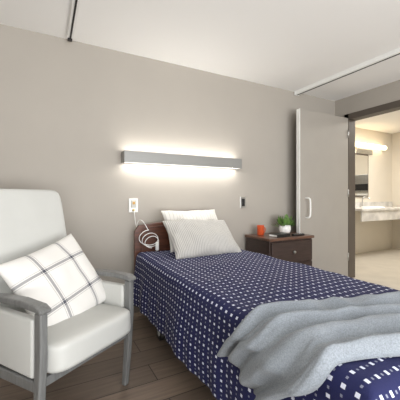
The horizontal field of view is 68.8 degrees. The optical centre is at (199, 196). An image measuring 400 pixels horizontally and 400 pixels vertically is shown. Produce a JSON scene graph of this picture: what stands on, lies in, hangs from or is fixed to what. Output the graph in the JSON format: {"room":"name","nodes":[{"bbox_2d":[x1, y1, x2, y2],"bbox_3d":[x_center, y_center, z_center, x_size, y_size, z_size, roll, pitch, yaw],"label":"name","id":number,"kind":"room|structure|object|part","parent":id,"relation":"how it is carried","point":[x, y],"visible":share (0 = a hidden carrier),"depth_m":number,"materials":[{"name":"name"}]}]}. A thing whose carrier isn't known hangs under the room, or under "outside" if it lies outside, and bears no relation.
{"room":"care facility","nodes":[
{"label":"care facility","id":0,"kind":"room"},
{"bbox_2d":[137,220,158,250],"bbox_3d":[-0.490,0.348,2.697,0.182,0.281,0.183,0,0,-28],"label":"cord","id":1,"kind":"object","parent":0,"point":[156,243],"depth_m":2.65,"materials":[{"name":"white plastic"}]},
{"bbox_2d":[0,24,334,283],"bbox_3d":[-0.613,-0.128,2.857,5.640,2.455,0.120,0,0,-28],"label":"wall","id":2,"kind":"structure","parent":0,"point":[69,111],"depth_m":2.76,"materials":[{"name":"paint"}]},
{"bbox_2d":[129,199,137,226],"bbox_3d":[-0.623,0.168,2.753,0.085,0.306,0.053,0,0,-28],"label":"panel","id":3,"kind":"object","parent":2,"relation":"attached to","point":[133,203],"visible":0.91,"depth_m":2.75,"materials":[{"name":"white plastic"}]},
{"bbox_3d":[-0.633,0.080,2.771,0.085,0.130,0.012,0,0,-28],"label":"plate","id":4,"kind":"part","parent":3,"relation":"part of","materials":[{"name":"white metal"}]},
{"bbox_2d":[134,306,139,312],"bbox_3d":[-0.528,1.050,2.825,5.520,0.100,0.015,0,0,-28],"label":"baseboard","id":5,"kind":"structure","parent":2,"relation":"attached to","point":[136,309],"depth_m":2.78,"materials":[{"name":"paint"}]},
{"bbox_2d":[121,150,241,168],"bbox_3d":[-0.135,-0.367,2.975,1.295,0.105,0.120,0,0,-28],"label":"wall light","id":6,"kind":"object","parent":2,"relation":"attached to","point":[138,157],"visible":1,"depth_m":2.88,"materials":[{"name":"white metal"}]},
{"bbox_3d":[-0.158,-0.367,3.019,1.295,0.095,0.020,0,0,-28],"label":"plate","id":7,"kind":"part","parent":6,"relation":"part of","materials":[{"name":"white plastic"}]},
{"bbox_2d":[240,197,245,207],"bbox_3d":[0.497,0.062,3.369,0.080,0.131,0.018,0,0,-28],"label":"switch plate","id":8,"kind":"object","parent":2,"relation":"attached to","point":[242,199],"visible":1,"depth_m":3.36,"materials":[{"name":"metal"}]},
{"bbox_2d":[0,0,399,100],"bbox_3d":[0.689,-1.405,0.536,5.760,0.100,5.440,0,0,-28],"label":"ceiling","id":9,"kind":"structure","parent":0,"point":[291,45],"depth_m":2.42,"materials":[{"name":"white paint"}]},
{"bbox_2d":[67,0,80,41],"bbox_3d":[-0.269,-1.337,0.910,0.050,0.035,3.560,0,0,-28],"label":"track","id":10,"kind":"object","parent":9,"relation":"attached to","point":[75,4],"visible":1,"depth_m":2.19,"materials":[{"name":"white metal"}]},
{"bbox_2d":[294,47,399,95],"bbox_3d":[2.155,-1.330,2.045,0.075,0.050,3.888,0,0,-28],"label":"rail","id":11,"kind":"object","parent":9,"relation":"attached to","point":[395,52],"depth_m":3.06,"materials":[{"name":"white metal"}]},
{"bbox_2d":[0,248,399,399],"bbox_3d":[1.796,1.150,1.606,8.720,0.100,6.290,0,0,-28],"label":"floor","id":12,"kind":"structure","parent":0,"point":[156,373],"depth_m":1.82,"materials":[{"name":"brown wood"}]},
{"bbox_2d":[0,189,135,399],"bbox_3d":[-0.826,0.527,1.615,0.790,1.151,0.595,0,0,28],"label":"armchair","id":13,"kind":"object","parent":12,"relation":"on","point":[31,220],"visible":0.74,"depth_m":1.46,"materials":[{"name":"white leather"}]},
{"bbox_3d":[-0.909,0.642,1.354,0.490,0.255,0.042,0,0,28],"label":"panel","id":14,"kind":"part","parent":13,"relation":"part of","materials":[{"name":"leather"}]},
{"bbox_3d":[-0.890,0.486,1.343,0.577,0.083,0.055,0,0,28],"label":"arm","id":15,"kind":"part","parent":13,"relation":"part of","materials":[{"name":"grey wood"}]},
{"bbox_2d":[0,189,66,312],"bbox_3d":[-1.065,0.315,1.742,0.249,0.726,0.580,0,0,28],"label":"cushion","id":16,"kind":"object","parent":13,"relation":"on","point":[31,220],"depth_m":1.75,"materials":[{"name":"leather"}]},
{"bbox_3d":[-0.676,0.793,1.229,0.067,0.616,0.035,0,0,28],"label":"leg","id":17,"kind":"part","parent":13,"relation":"part of","materials":[{"name":"grey wood"}]},
{"bbox_2d":[0,233,105,325],"bbox_3d":[-0.767,0.478,1.618,0.289,0.498,0.565,0,0,19],"label":"throw pillow","id":18,"kind":"object","parent":13,"relation":"on","point":[59,275],"visible":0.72,"depth_m":1.54,"materials":[{"name":"fabric"}]},
{"bbox_2d":[26,304,130,373],"bbox_3d":[-0.739,0.704,1.568,0.593,0.169,0.505,0,0,28],"label":"seat cushion","id":19,"kind":"object","parent":13,"relation":"on","point":[73,341],"depth_m":1.39,"materials":[{"name":"leather"}]},
{"bbox_3d":[-0.656,0.642,1.829,0.490,0.255,0.042,0,0,28],"label":"panel","id":20,"kind":"part","parent":13,"relation":"part of","materials":[{"name":"leather"}]},
{"bbox_3d":[-0.636,0.486,1.820,0.577,0.083,0.055,0,0,28],"label":"arm","id":21,"kind":"part","parent":13,"relation":"part of","materials":[{"name":"grey wood"}]},
{"bbox_3d":[-0.423,0.793,1.706,0.067,0.616,0.035,0,0,28],"label":"leg","id":22,"kind":"part","parent":13,"relation":"part of","materials":[{"name":"grey wood"}]},
{"bbox_2d":[134,222,399,399],"bbox_3d":[0.359,0.667,1.921,1.093,0.862,2.245,0,0,-28],"label":"bed","id":23,"kind":"object","parent":12,"relation":"on","point":[195,304],"visible":0.71,"depth_m":1.59,"materials":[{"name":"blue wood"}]},
{"bbox_3d":[-0.159,0.557,2.897,1.000,0.645,0.035,0,0,-28],"label":"headboard","id":24,"kind":"part","parent":23,"relation":"part of","materials":[{"name":"brown wood"}]},
{"bbox_3d":[-0.156,0.532,2.871,0.870,0.536,0.010,0,0,-28],"label":"headboard trim","id":25,"kind":"part","parent":23,"relation":"part of","materials":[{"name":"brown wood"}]},
{"bbox_2d":[161,209,217,251],"bbox_3d":[-0.051,0.303,2.779,0.600,0.420,0.195,0,-32,-30],"label":"bed pillow","id":26,"kind":"object","parent":23,"relation":"on","point":[168,215],"depth_m":2.75,"materials":[{"name":"white fabric"}]},
{"bbox_2d":[162,218,241,258],"bbox_3d":[0.026,0.357,2.593,0.660,0.212,0.420,2,41,-30],"label":"bed pillow","id":27,"kind":"object","parent":23,"relation":"on","point":[190,238],"depth_m":2.49,"materials":[{"name":"white fabric"}]},
{"bbox_2d":[217,291,399,399],"bbox_3d":[0.716,0.568,1.124,1.254,0.292,0.478,0,0,-8],"label":"throw blanket","id":28,"kind":"object","parent":23,"relation":"on","point":[280,350],"visible":1,"depth_m":1.00,"materials":[{"name":"fabric"}]},
{"bbox_2d":[245,232,313,265],"bbox_3d":[0.907,0.765,3.310,0.650,0.670,0.446,0,0,-28],"label":"nightstand","id":29,"kind":"object","parent":12,"relation":"on","point":[297,249],"visible":0.44,"depth_m":3.15,"materials":[{"name":"brown wood"}]},
{"bbox_2d":[257,225,265,234],"bbox_3d":[0.697,0.374,3.309,0.101,0.109,0.081,0,0,4],"label":"coffee mug","id":30,"kind":"object","parent":29,"relation":"on","point":[260,228],"visible":1,"depth_m":3.28,"materials":[{"name":"ceramic"}]},
{"bbox_2d":[269,232,290,237],"bbox_3d":[0.870,0.414,3.196,0.222,0.032,0.131,0,0,-37],"label":"notebook","id":31,"kind":"object","parent":29,"relation":"on","point":[278,234],"visible":0.99,"depth_m":3.17,"materials":[{"name":"black paper"}]},
{"bbox_2d":[271,214,294,232],"bbox_3d":[1.000,0.313,3.426,0.255,0.232,0.228,0,0,-40],"label":"potted plant","id":32,"kind":"object","parent":29,"relation":"on","point":[285,225],"visible":0.98,"depth_m":3.37,"materials":[{"name":"green plant"}]},
{"bbox_3d":[0.993,0.377,3.416,0.136,0.104,0.136,0,0,-28],"label":"pot","id":33,"kind":"part","parent":32,"relation":"part of","materials":[{"name":"white ceramic"}]},
{"bbox_3d":[0.994,0.588,3.146,0.590,0.225,0.022,0,0,-28],"label":"drawer","id":34,"kind":"part","parent":29,"relation":"part of","materials":[{"name":"brown wood"}]},
{"bbox_3d":[0.994,0.868,3.146,0.590,0.305,0.022,0,0,-28],"label":"drawer","id":35,"kind":"part","parent":29,"relation":"part of","materials":[{"name":"brown wood"}]},
{"bbox_2d":[335,97,346,116],"bbox_3d":[1.803,-0.128,4.447,0.120,2.455,1.040,0,0,-28],"label":"wall","id":36,"kind":"structure","parent":0,"point":[340,105],"depth_m":4.03,"materials":[{"name":"paint"}]},
{"bbox_2d":[296,108,347,275],"bbox_3d":[1.580,0.014,3.731,0.906,2.148,0.049,0,0,-28],"label":"door","id":37,"kind":"structure","parent":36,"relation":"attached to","point":[323,137],"depth_m":3.70,"materials":[{"name":"paint"}]},
{"bbox_3d":[1.185,0.014,3.521,0.010,2.148,0.049,0,0,-28],"label":"edge strip","id":38,"kind":"part","parent":37,"relation":"part of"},
{"bbox_2d":[305,197,310,217],"bbox_3d":[1.304,0.130,3.522,0.072,0.259,0.032,0,0,42],"label":"door handle","id":39,"kind":"object","parent":37,"relation":"attached to","point":[305,197],"depth_m":3.50,"materials":[{"name":"white metal"}]},
{"bbox_2d":[346,115,354,277],"bbox_3d":[2.046,-0.010,3.990,0.144,2.220,0.065,0,0,-28],"label":"door frame","id":40,"kind":"structure","parent":36,"relation":"attached to","point":[351,124],"depth_m":3.96,"materials":[{"name":"paint"}]},
{"bbox_2d":[355,127,391,252],"bbox_3d":[2.838,-0.128,5.654,3.080,2.455,0.120,0,0,-28],"label":"wall","id":41,"kind":"structure","parent":0,"point":[369,235],"depth_m":6.01,"materials":[{"name":"beige paint"}]},
{"bbox_2d":[355,153,367,196],"bbox_3d":[3.050,-0.425,5.682,0.720,0.850,0.030,0,0,-28],"label":"mirror","id":42,"kind":"object","parent":41,"relation":"attached to","point":[361,160],"visible":0.55,"depth_m":5.73,"materials":[{"name":"mirror"}]},
{"bbox_2d":[355,142,387,154],"bbox_3d":[3.326,-0.955,5.779,1.140,0.206,0.118,0,0,-28],"label":"vanity light","id":43,"kind":"object","parent":41,"relation":"attached to","point":[361,148],"visible":0.8,"depth_m":5.76,"materials":[{"name":"metal"}]},
{"bbox_3d":[3.261,-0.951,5.794,0.500,0.198,0.030,0,0,-28],"label":"plate","id":44,"kind":"part","parent":43,"relation":"part of","materials":[{"name":"metal"}]},
{"bbox_2d":[355,202,391,206],"bbox_3d":[3.308,0.150,5.825,1.810,0.100,0.020,0,0,-28],"label":"backsplash","id":45,"kind":"structure","parent":41,"relation":"attached to","point":[357,204],"depth_m":5.93,"materials":[{"name":"stone"}]},
{"bbox_2d":[355,196,399,221],"bbox_3d":[3.425,0.204,5.604,1.810,0.431,0.520,0,0,-28],"label":"countertop","id":46,"kind":"structure","parent":41,"relation":"attached to","point":[370,211],"depth_m":5.33,"materials":[{"name":"stone"}]},
{"bbox_2d":[361,206,384,207],"bbox_3d":[3.249,0.188,5.499,0.400,0.025,0.400,0,0,-28],"label":"basin","id":47,"kind":"object","parent":46,"relation":"in","point":[361,206],"depth_m":5.42,"materials":[{"name":"white ceramic"}]},
{"bbox_2d":[347,80,399,113],"bbox_3d":[2.275,-1.212,3.560,0.120,0.285,0.970,0,0,-28],"label":"lintel","id":48,"kind":"object","parent":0,"point":[390,92],"visible":0.67,"depth_m":3.63,"materials":[{"name":"paint"}]},
{"bbox_2d":[344,100,399,120],"bbox_3d":[2.275,-1.080,3.560,0.144,0.080,1.040,0,0,-28],"label":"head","id":49,"kind":"object","parent":48,"relation":"attached to","point":[392,106],"visible":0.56,"depth_m":3.64},
{"bbox_2d":[355,110,399,133],"bbox_3d":[3.607,-1.405,4.336,2.960,0.100,3.170,0,0,-28],"label":"ceiling","id":50,"kind":"structure","parent":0,"point":[388,122],"depth_m":5.38,"materials":[{"name":"white paint"}]},
{"bbox_2d":[392,132,399,248],"bbox_3d":[4.889,-0.128,4.949,0.120,2.455,3.050,0,0,-28],"label":"wall","id":51,"kind":"structure","parent":0,"point":[396,136],"depth_m":6.19,"materials":[{"name":"beige paint"}]}
]}

